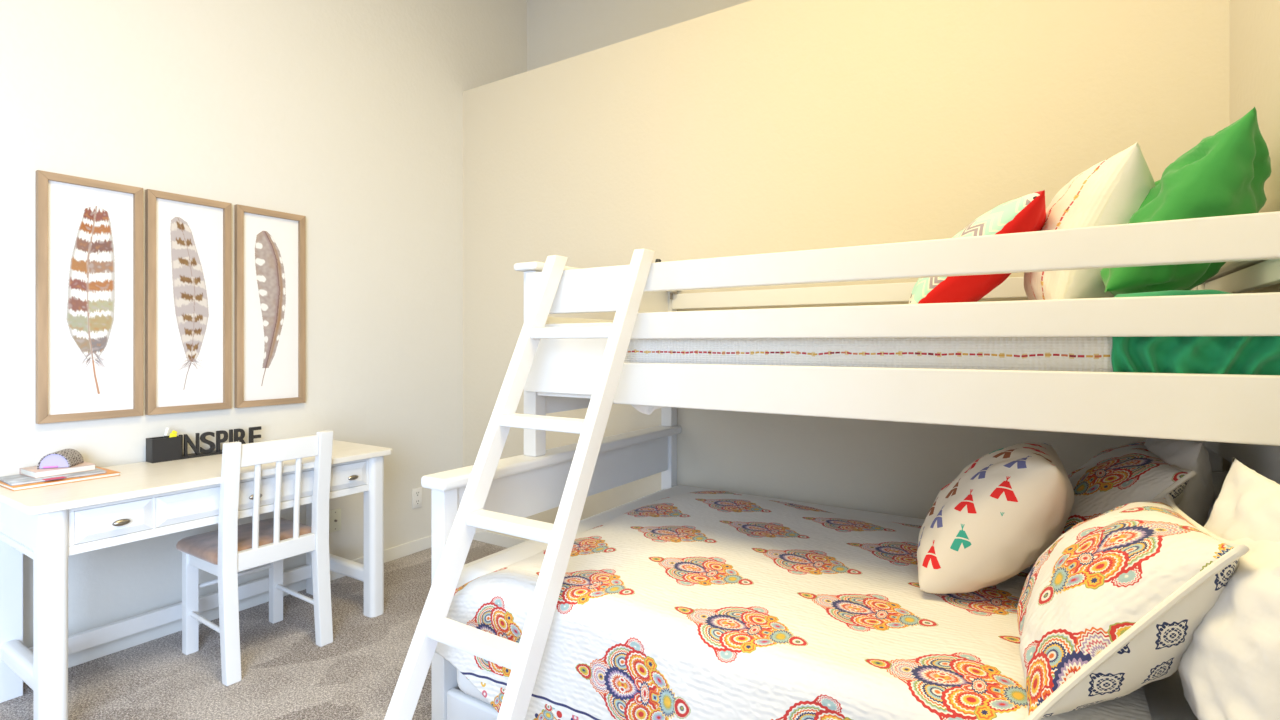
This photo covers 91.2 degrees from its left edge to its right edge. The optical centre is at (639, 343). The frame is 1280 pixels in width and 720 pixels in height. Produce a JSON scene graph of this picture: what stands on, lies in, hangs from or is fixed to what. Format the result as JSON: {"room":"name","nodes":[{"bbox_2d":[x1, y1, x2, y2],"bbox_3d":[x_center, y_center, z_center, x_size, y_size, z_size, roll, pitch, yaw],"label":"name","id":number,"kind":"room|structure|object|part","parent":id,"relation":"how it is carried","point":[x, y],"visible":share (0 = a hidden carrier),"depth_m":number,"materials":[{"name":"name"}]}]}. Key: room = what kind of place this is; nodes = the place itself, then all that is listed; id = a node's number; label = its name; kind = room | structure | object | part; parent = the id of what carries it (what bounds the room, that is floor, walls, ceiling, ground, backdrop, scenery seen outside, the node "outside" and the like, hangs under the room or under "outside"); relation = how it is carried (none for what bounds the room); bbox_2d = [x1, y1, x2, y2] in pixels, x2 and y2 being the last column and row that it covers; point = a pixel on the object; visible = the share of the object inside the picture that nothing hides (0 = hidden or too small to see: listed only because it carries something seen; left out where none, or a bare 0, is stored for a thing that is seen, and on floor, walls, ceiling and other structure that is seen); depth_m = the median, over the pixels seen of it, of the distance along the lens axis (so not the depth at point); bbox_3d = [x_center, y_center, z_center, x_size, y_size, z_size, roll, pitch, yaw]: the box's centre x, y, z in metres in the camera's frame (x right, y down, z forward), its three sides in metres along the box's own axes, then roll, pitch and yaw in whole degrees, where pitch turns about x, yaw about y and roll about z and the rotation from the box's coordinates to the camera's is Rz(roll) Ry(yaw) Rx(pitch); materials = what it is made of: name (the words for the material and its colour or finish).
{"room":"bedroom","nodes":[
{"label":"bedroom","id":0,"kind":"room"},
{"bbox_2d":[0,540,506,719],"bbox_3d":[-1.263,1.330,0.552,3.968,0.100,6.357,0,0,33],"label":"floor","id":1,"kind":"structure","parent":0,"point":[285,675],"depth_m":2.46,"materials":[{"name":"beige carpet"}]},
{"bbox_2d":[0,440,392,719],"bbox_3d":[-1.777,0.891,2.626,0.610,0.777,1.287,0,0,33],"label":"desk","id":2,"kind":"object","parent":1,"relation":"on","point":[48,525],"visible":0.76,"depth_m":2.25,"materials":[{"name":"paint"}]},
{"bbox_3d":[-2.292,0.905,2.271,0.065,0.751,0.073,0,0,33],"label":"leg","id":3,"kind":"part","parent":2,"relation":"part of","materials":[{"name":"white wood"}]},
{"bbox_3d":[-2.092,0.682,2.129,0.425,0.025,0.043,0,0,33],"label":"panel rail","id":4,"kind":"part","parent":2,"relation":"part of","materials":[{"name":"white wood"}]},
{"bbox_3d":[-2.086,1.103,2.139,0.425,0.070,0.050,0,0,33],"label":"foot rail","id":5,"kind":"part","parent":2,"relation":"part of","materials":[{"name":"white wood"}]},
{"bbox_3d":[-2.094,0.606,2.126,0.425,0.153,0.020,0,0,33],"label":"panel","id":6,"kind":"part","parent":2,"relation":"part of","materials":[{"name":"white wood"}]},
{"bbox_3d":[-1.879,0.905,2.004,0.068,0.751,0.073,0,0,33],"label":"leg","id":7,"kind":"part","parent":2,"relation":"part of","materials":[{"name":"white wood"}]},
{"bbox_2d":[0,466,120,490],"bbox_3d":[-2.151,0.497,2.319,0.229,0.012,0.304,0,0,33],"label":"magazine","id":8,"kind":"object","parent":2,"relation":"on","point":[109,473],"visible":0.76,"depth_m":2.25,"materials":[{"name":"paper"}]},
{"bbox_2d":[0,467,105,485],"bbox_3d":[-2.169,0.486,2.318,0.195,0.008,0.264,0,0,33],"label":"magazine","id":9,"kind":"object","parent":8,"relation":"on","point":[12,480],"visible":0.57,"depth_m":2.26,"materials":[{"name":"grey paper"}]},
{"bbox_2d":[43,476,66,480],"bbox_3d":[-2.091,0.482,2.239,0.039,0.001,0.057,0,0,33],"label":"bookmark","id":10,"kind":"object","parent":9,"relation":"on","point":[62,476],"visible":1,"depth_m":2.24,"materials":[{"name":"red paper"}]},
{"bbox_2d":[19,462,95,477],"bbox_3d":[-2.182,0.471,2.353,0.150,0.022,0.175,0,0,30],"label":"paperback book","id":11,"kind":"object","parent":9,"relation":"on","point":[33,472],"visible":0.84,"depth_m":2.31,"materials":[{"name":"white paper"}]},
{"bbox_2d":[37,449,83,468],"bbox_3d":[-2.178,0.432,2.358,0.096,0.056,0.107,0,0,-20],"label":"geode","id":12,"kind":"object","parent":11,"relation":"on","point":[65,457],"visible":1,"depth_m":2.32,"materials":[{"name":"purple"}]},
{"bbox_3d":[-2.163,0.433,2.315,0.086,0.051,0.004,0,0,-20],"label":"panel","id":13,"kind":"part","parent":12,"relation":"part of","materials":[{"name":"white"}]},
{"bbox_3d":[-1.887,0.603,2.200,0.260,0.107,0.214,0,0,33],"label":"drawer","id":14,"kind":"part","parent":2,"relation":"part of","materials":[{"name":"white wood"}]},
{"bbox_3d":[-1.762,0.607,2.129,0.027,0.022,0.051,0,0,33],"label":"knob","id":15,"kind":"part","parent":2,"relation":"part of","materials":[{"name":"silver metal"}]},
{"bbox_3d":[-1.983,1.163,2.754,0.030,0.065,1.095,0,0,33],"label":"rail","id":16,"kind":"part","parent":2,"relation":"part of","materials":[{"name":"white wood"}]},
{"bbox_2d":[146,426,260,462],"bbox_3d":[-1.953,0.451,2.840,0.067,0.104,0.452,0,0,33],"label":"pen holder","id":17,"kind":"object","parent":2,"relation":"on","point":[158,449],"visible":0.92,"depth_m":2.75,"materials":[{"name":"black wood"}]},
{"bbox_2d":[146,436,180,462],"bbox_3d":[-2.047,0.453,2.695,0.067,0.100,0.106,0,0,33],"label":"cup","id":18,"kind":"object","parent":17,"relation":"on","point":[158,449],"depth_m":2.67,"materials":[{"name":"black wood"}]},
{"bbox_2d":[164,427,169,437],"bbox_3d":[-2.046,0.428,2.699,0.037,0.133,0.013,0,0,-36],"label":"marker","id":19,"kind":"object","parent":17,"relation":"in","point":[167,428],"visible":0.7,"depth_m":2.70,"materials":[{"name":"white plastic"}]},
{"bbox_2d":[169,430,176,436],"bbox_3d":[-2.026,0.434,2.707,0.012,0.116,0.048,0,0,33],"label":"highlighter","id":20,"kind":"object","parent":17,"relation":"in","point":[173,433],"visible":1,"depth_m":2.71,"materials":[{"name":"yellow plastic"}]},
{"bbox_3d":[-1.661,0.603,2.550,0.260,0.107,0.603,0,0,33],"label":"drawer","id":21,"kind":"part","parent":2,"relation":"part of","materials":[{"name":"white wood"}]},
{"bbox_3d":[-1.669,0.905,3.236,0.065,0.751,0.075,0,0,33],"label":"leg","id":22,"kind":"part","parent":2,"relation":"part of","materials":[{"name":"white wood"}]},
{"bbox_3d":[-1.464,1.103,3.101,0.425,0.070,0.050,0,0,33],"label":"foot rail","id":23,"kind":"part","parent":2,"relation":"part of","materials":[{"name":"white wood"}]},
{"bbox_3d":[-1.435,0.603,2.901,0.260,0.107,0.214,0,0,33],"label":"drawer","id":24,"kind":"part","parent":2,"relation":"part of","materials":[{"name":"white wood"}]},
{"bbox_3d":[-1.302,0.607,2.841,0.027,0.022,0.051,0,0,33],"label":"knob","id":25,"kind":"part","parent":2,"relation":"part of","materials":[{"name":"silver metal"}]},
{"bbox_3d":[-1.256,0.905,2.969,0.068,0.751,0.075,0,0,33],"label":"leg","id":26,"kind":"part","parent":2,"relation":"part of","materials":[{"name":"white wood"}]},
{"bbox_2d":[176,430,332,685],"bbox_3d":[-1.618,0.827,2.640,0.462,0.906,0.425,0,0,33],"label":"chair","id":27,"kind":"object","parent":1,"relation":"on","point":[233,548],"visible":1,"depth_m":2.56,"materials":[{"name":"white wood"}]},
{"bbox_3d":[-1.865,1.064,2.601,0.043,0.432,0.046,0,0,33],"label":"leg","id":28,"kind":"part","parent":27,"relation":"part of","materials":[{"name":"white wood"}]},
{"bbox_3d":[-1.713,0.878,2.498,0.325,0.060,0.022,0,0,33],"label":"seat rail","id":29,"kind":"part","parent":27,"relation":"part of","materials":[{"name":"white wood"}]},
{"bbox_3d":[-1.558,0.827,2.379,0.078,0.906,0.053,0,0,33],"label":"leg","id":30,"kind":"part","parent":27,"relation":"part of","materials":[{"name":"white wood"}]},
{"bbox_3d":[-1.651,0.822,2.662,0.382,0.050,0.424,0,0,33],"label":"seat","id":31,"kind":"part","parent":27,"relation":"part of","materials":[{"name":"beige fabric"}]},
{"bbox_3d":[-1.678,1.064,2.891,0.043,0.432,0.046,0,0,33],"label":"leg","id":32,"kind":"part","parent":27,"relation":"part of","materials":[{"name":"white wood"}]},
{"bbox_3d":[-1.474,0.842,2.540,0.032,0.072,0.308,0,0,33],"label":"rail","id":33,"kind":"part","parent":27,"relation":"part of","materials":[{"name":"white wood"}]},
{"bbox_3d":[-1.450,0.430,2.525,0.024,0.087,0.308,0,0,33],"label":"rail","id":34,"kind":"part","parent":27,"relation":"part of","materials":[{"name":"white wood"}]},
{"bbox_3d":[-1.361,0.827,2.684,0.078,0.906,0.057,0,0,33],"label":"leg","id":35,"kind":"part","parent":27,"relation":"part of","materials":[{"name":"white wood"}]},
{"bbox_2d":[384,249,654,719],"bbox_3d":[-0.352,0.486,1.786,0.407,1.588,0.854,0,0,33],"label":"ladder","id":36,"kind":"object","parent":1,"relation":"on","point":[523,658],"visible":1,"depth_m":1.77,"materials":[{"name":"white wood"}]},
{"bbox_3d":[-0.505,0.486,1.885,0.042,1.588,0.854,0,0,33],"label":"rail","id":37,"kind":"part","parent":36,"relation":"part of","materials":[{"name":"white wood"}]},
{"bbox_3d":[-0.199,0.490,1.685,0.040,1.580,0.850,0,0,33],"label":"rail","id":38,"kind":"part","parent":36,"relation":"part of","materials":[{"name":"white wood"}]},
{"bbox_2d":[421,211,1279,719],"bbox_3d":[0.637,0.487,2.072,2.224,1.586,1.533,0,0,33],"label":"bunk bed","id":39,"kind":"object","parent":1,"relation":"on","point":[1237,416],"visible":0.62,"depth_m":1.66,"materials":[{"name":"white wood"}]},
{"bbox_3d":[-0.636,0.874,2.041,0.063,0.812,0.058,0,0,33],"label":"post","id":40,"kind":"part","parent":39,"relation":"part of","materials":[{"name":"white wood"}]},
{"bbox_3d":[0.244,1.179,1.464,2.042,0.142,0.034,0,0,33],"label":"rail","id":41,"kind":"part","parent":39,"relation":"part of","materials":[{"name":"white wood"}]},
{"bbox_3d":[-0.403,0.076,2.401,0.063,0.704,0.060,0,0,33],"label":"post","id":42,"kind":"part","parent":39,"relation":"part of","materials":[{"name":"white wood"}]},
{"bbox_3d":[-0.243,0.559,2.650,0.028,0.182,1.392,0,0,33],"label":"panel","id":43,"kind":"part","parent":39,"relation":"part of","materials":[{"name":"white wood"}]},
{"bbox_3d":[-0.243,0.798,2.650,0.044,0.103,1.392,0,0,33],"label":"rail","id":44,"kind":"part","parent":39,"relation":"part of","materials":[{"name":"white wood"}]},
{"bbox_3d":[-0.256,0.054,2.247,0.406,0.252,0.035,0,0,33],"label":"entry panel","id":45,"kind":"part","parent":39,"relation":"part of","materials":[{"name":"white wood"}]},
{"bbox_3d":[-0.126,0.084,2.830,0.028,0.378,0.962,0,0,33],"label":"panel","id":46,"kind":"part","parent":39,"relation":"part of","materials":[{"name":"white wood"}]},
{"bbox_3d":[-0.211,-0.185,2.218,0.488,0.155,0.035,0,0,33],"label":"entry panel","id":47,"kind":"part","parent":39,"relation":"part of","materials":[{"name":"white wood"}]},
{"bbox_2d":[632,405,662,414],"bbox_3d":[0.032,0.214,2.252,0.218,0.086,0.027,0,0,33],"label":"sheet","id":48,"kind":"object","parent":39,"relation":"hanging from","point":[648,410],"visible":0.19,"depth_m":2.27,"materials":[{"name":"white fabric"}]},
{"bbox_3d":[-0.126,-0.206,2.830,0.028,0.123,0.962,0,0,33],"label":"panel","id":49,"kind":"part","parent":39,"relation":"part of","materials":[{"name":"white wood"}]},
{"bbox_3d":[0.151,0.076,3.260,0.063,0.704,0.060,0,0,33],"label":"post","id":50,"kind":"part","parent":39,"relation":"part of","materials":[{"name":"white wood"}]},
{"bbox_3d":[0.151,0.874,3.260,0.063,0.812,0.060,0,0,33],"label":"post","id":51,"kind":"part","parent":39,"relation":"part of","materials":[{"name":"white wood"}]},
{"bbox_2d":[457,485,1197,719],"bbox_3d":[0.619,0.906,2.046,1.970,0.402,1.440,0,0,33],"label":"mattress","id":52,"kind":"object","parent":39,"relation":"on","point":[1165,698],"visible":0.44,"depth_m":2.01,"materials":[{"name":"white fabric"}]},
{"bbox_2d":[435,491,1151,719],"bbox_3d":[0.496,0.852,2.083,1.748,0.393,1.534,0,0,33],"label":"quilt","id":53,"kind":"object","parent":52,"relation":"on","point":[699,605],"visible":0.77,"depth_m":1.61,"materials":[{"name":"fabric"}]},
{"bbox_2d":[917,442,1074,593],"bbox_3d":[0.990,0.481,1.759,0.375,0.400,0.450,0,0,33],"label":"cushion","id":54,"kind":"object","parent":53,"relation":"on","point":[1008,506],"visible":1,"depth_m":1.60,"materials":[{"name":"beige fabric"}]},
{"bbox_2d":[1060,438,1196,535],"bbox_3d":[1.343,0.480,1.825,0.326,0.361,0.650,0,0,33],"label":"pillow sham","id":55,"kind":"object","parent":53,"relation":"on","point":[1112,478],"visible":0.39,"depth_m":1.64,"materials":[{"name":"white"}]},
{"bbox_2d":[1017,494,1249,719],"bbox_3d":[0.971,0.514,1.294,0.329,0.409,0.670,0,0,33],"label":"pillow sham","id":56,"kind":"object","parent":53,"relation":"on","point":[1113,607],"visible":0.97,"depth_m":1.09,"materials":[{"name":"white"}]},
{"bbox_2d":[1144,438,1213,526],"bbox_3d":[1.512,0.434,1.803,0.190,0.404,0.587,0,0,33],"label":"bed pillow","id":57,"kind":"object","parent":52,"relation":"on","point":[1198,497],"visible":0.29,"depth_m":1.59,"materials":[{"name":"white fabric"}]},
{"bbox_2d":[1178,538,1279,719],"bbox_3d":[1.030,0.495,1.036,0.223,0.400,0.438,0,0,33],"label":"bed pillow","id":58,"kind":"object","parent":52,"relation":"on","point":[1229,669],"visible":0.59,"depth_m":0.96,"materials":[{"name":"white fabric"}]},
{"bbox_2d":[1204,457,1279,542],"bbox_3d":[1.067,0.441,1.071,0.159,0.410,0.582,0,0,29],"label":"bed pillow","id":59,"kind":"object","parent":58,"relation":"on","point":[1247,505],"visible":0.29,"depth_m":1.12,"materials":[{"name":"white fabric"}]},
{"bbox_3d":[1.028,-0.215,2.678,2.042,0.078,0.030,0,0,33],"label":"guard rail","id":60,"kind":"part","parent":39,"relation":"part of","materials":[{"name":"white wood"}]},
{"bbox_3d":[0.640,0.134,1.668,1.722,0.140,0.035,0,0,33],"label":"rail","id":61,"kind":"part","parent":39,"relation":"part of","materials":[{"name":"white wood"}]},
{"bbox_3d":[0.656,-0.059,1.658,1.683,0.087,0.035,0,0,33],"label":"guard rail","id":62,"kind":"part","parent":39,"relation":"part of","materials":[{"name":"white wood"}]},
{"bbox_3d":[0.679,-0.216,1.643,1.629,0.093,0.035,0,0,33],"label":"guard rail","id":63,"kind":"part","parent":39,"relation":"part of","materials":[{"name":"white wood"}]},
{"bbox_3d":[1.526,0.559,1.508,0.028,0.182,1.392,0,0,33],"label":"panel","id":64,"kind":"part","parent":39,"relation":"part of","materials":[{"name":"white wood"}]},
{"bbox_3d":[1.919,0.109,2.117,0.063,0.638,0.060,0,0,33],"label":"post","id":65,"kind":"part","parent":39,"relation":"part of","materials":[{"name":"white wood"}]},
{"bbox_3d":[1.642,0.120,1.688,0.028,0.450,0.962,0,0,33],"label":"panel","id":66,"kind":"part","parent":39,"relation":"part of","materials":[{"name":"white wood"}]},
{"bbox_3d":[1.642,-0.173,1.688,0.028,0.057,0.962,0,0,33],"label":"panel","id":67,"kind":"part","parent":39,"relation":"part of","materials":[{"name":"white wood"}]},
{"bbox_3d":[0.736,0.073,2.236,1.980,0.155,0.955,0,0,33],"label":"mattress","id":68,"kind":"object","parent":39,"relation":"on","visible":0},
{"bbox_2d":[624,337,1112,371],"bbox_3d":[0.619,0.039,2.290,1.715,0.149,0.960,0,0,33],"label":"coverlet","id":69,"kind":"object","parent":68,"relation":"on","point":[1090,354],"visible":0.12,"depth_m":1.68,"materials":[{"name":"white fabric"}]},
{"bbox_2d":[909,190,1045,303],"bbox_3d":[1.097,-0.269,2.041,0.377,0.356,0.420,0,0,33],"label":"cushion","id":70,"kind":"object","parent":69,"relation":"on","point":[1027,213],"visible":0.51,"depth_m":1.90,"materials":[{"name":"red fabric"}]},
{"bbox_2d":[1024,141,1154,299],"bbox_3d":[1.359,-0.314,1.905,0.333,0.480,0.500,0,0,33],"label":"cushion","id":71,"kind":"object","parent":69,"relation":"on","point":[1113,189],"visible":0.52,"depth_m":1.73,"materials":[{"name":"white fabric"}]},
{"bbox_2d":[1100,107,1271,295],"bbox_3d":[1.450,-0.329,1.693,0.349,0.444,0.439,0,0,33],"label":"bed pillow","id":72,"kind":"object","parent":68,"relation":"on","point":[1226,173],"visible":0.67,"depth_m":1.53,"materials":[{"name":"green fabric"}]},
{"bbox_2d":[1111,290,1279,374],"bbox_3d":[1.271,-0.014,1.464,0.295,0.213,0.302,0,0,33],"label":"blanket","id":73,"kind":"object","parent":68,"relation":"on","point":[1242,355],"visible":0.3,"depth_m":1.35,"materials":[{"name":"green fabric"}]},
{"bbox_2d":[0,0,526,647],"bbox_3d":[-2.722,-0.870,1.859,0.100,4.300,6.770,0,0,33],"label":"wall","id":74,"kind":"structure","parent":0,"point":[345,116],"depth_m":3.23,"materials":[{"name":"white paint"}]},
{"bbox_2d":[36,170,142,423],"bbox_3d":[-2.210,-0.177,2.530,0.029,0.966,0.332,0,0,33],"label":"print","id":75,"kind":"object","parent":74,"relation":"attached to","point":[89,232],"visible":1,"depth_m":2.52,"materials":[{"name":"white paper"}]},
{"bbox_3d":[-2.292,-0.177,2.403,0.029,0.966,0.030,0,0,33],"label":"frame","id":76,"kind":"part","parent":75,"relation":"part of","materials":[{"name":"brown wood"}]},
{"bbox_3d":[-2.210,-0.645,2.530,0.029,0.030,0.332,0,0,33],"label":"frame","id":77,"kind":"part","parent":75,"relation":"part of","materials":[{"name":"brown wood"}]},
{"bbox_3d":[-2.210,0.291,2.530,0.029,0.030,0.332,0,0,33],"label":"frame","id":78,"kind":"part","parent":75,"relation":"part of","materials":[{"name":"brown wood"}]},
{"bbox_3d":[-2.128,-0.177,2.657,0.029,0.966,0.030,0,0,33],"label":"frame","id":79,"kind":"part","parent":75,"relation":"part of","materials":[{"name":"brown wood"}]},
{"bbox_2d":[145,189,231,414],"bbox_3d":[-2.023,-0.177,2.821,0.029,0.966,0.328,0,0,33],"label":"print","id":80,"kind":"object","parent":74,"relation":"attached to","point":[188,239],"visible":1,"depth_m":2.81,"materials":[{"name":"white paper"}]},
{"bbox_3d":[-2.104,-0.177,2.695,0.029,0.966,0.030,0,0,33],"label":"frame","id":81,"kind":"part","parent":80,"relation":"part of","materials":[{"name":"brown wood"}]},
{"bbox_3d":[-2.023,-0.645,2.821,0.029,0.030,0.328,0,0,33],"label":"frame","id":82,"kind":"part","parent":80,"relation":"part of","materials":[{"name":"brown wood"}]},
{"bbox_3d":[-2.023,0.291,2.821,0.029,0.030,0.328,0,0,33],"label":"frame","id":83,"kind":"part","parent":80,"relation":"part of","materials":[{"name":"brown wood"}]},
{"bbox_3d":[-1.942,-0.177,2.946,0.029,0.966,0.030,0,0,33],"label":"frame","id":84,"kind":"part","parent":80,"relation":"part of","materials":[{"name":"brown wood"}]},
{"bbox_2d":[23,535,431,682],"bbox_3d":[-2.844,1.242,1.565,0.014,0.075,6.143,0,0,33],"label":"baseboard","id":85,"kind":"structure","parent":74,"relation":"attached to","point":[402,550],"depth_m":2.86,"materials":[{"name":"white paint"}]},
{"bbox_2d":[234,204,305,407],"bbox_3d":[-1.832,-0.177,3.116,0.029,0.966,0.328,0,0,33],"label":"print","id":86,"kind":"object","parent":74,"relation":"attached to","point":[270,245],"visible":1,"depth_m":3.11,"materials":[{"name":"white paper"}]},
{"bbox_3d":[-1.913,-0.177,2.991,0.029,0.966,0.030,0,0,33],"label":"frame","id":87,"kind":"part","parent":86,"relation":"part of","materials":[{"name":"brown wood"}]},
{"bbox_3d":[-1.832,-0.645,3.116,0.029,0.030,0.328,0,0,33],"label":"frame","id":88,"kind":"part","parent":86,"relation":"part of","materials":[{"name":"brown wood"}]},
{"bbox_3d":[-1.832,0.291,3.116,0.029,0.030,0.328,0,0,33],"label":"frame","id":89,"kind":"part","parent":86,"relation":"part of","materials":[{"name":"brown wood"}]},
{"bbox_3d":[-1.751,-0.177,3.242,0.029,0.966,0.030,0,0,33],"label":"frame","id":90,"kind":"part","parent":86,"relation":"part of","materials":[{"name":"brown wood"}]},
{"bbox_2d":[329,508,340,532],"bbox_3d":[-1.654,0.962,3.405,0.016,0.120,0.070,0,0,33],"label":"socket","id":91,"kind":"object","parent":74,"relation":"attached to","point":[334,515],"visible":0.91,"depth_m":3.40,"materials":[{"name":"beige plastic"}]},
{"bbox_2d":[412,487,421,508],"bbox_3d":[-1.368,0.948,3.853,0.009,0.120,0.072,0,0,33],"label":"outlet","id":92,"kind":"object","parent":74,"relation":"attached to","point":[417,492],"visible":1,"depth_m":3.85,"materials":[{"name":"white plastic"}]},
{"bbox_2d":[527,0,750,70],"bbox_3d":[0.767,-2.346,3.695,3.968,1.348,0.100,0,0,33],"label":"wall","id":93,"kind":"structure","parent":0,"point":[557,30],"depth_m":4.34,"materials":[{"name":"white paint"}]},
{"bbox_2d":[463,0,1228,539],"bbox_3d":[0.600,-0.195,3.438,3.768,2.950,0.713,0,0,33],"label":"wall","id":94,"kind":"structure","parent":0,"point":[751,127],"depth_m":2.90,"materials":[{"name":"beige paint"}]},
{"bbox_2d":[473,531,527,547],"bbox_3d":[0.403,1.242,3.132,3.740,0.075,0.014,0,0,33],"label":"baseboard","id":95,"kind":"structure","parent":94,"relation":"attached to","point":[489,537],"depth_m":3.97,"materials":[{"name":"white paint"}]},
{"bbox_2d":[1229,0,1279,469],"bbox_3d":[0.527,-0.870,-0.239,0.100,4.300,6.770,0,0,33],"label":"wall","id":96,"kind":"structure","parent":0,"point":[1254,25],"depth_m":1.80,"materials":[{"name":"beige paint"}]}
]}

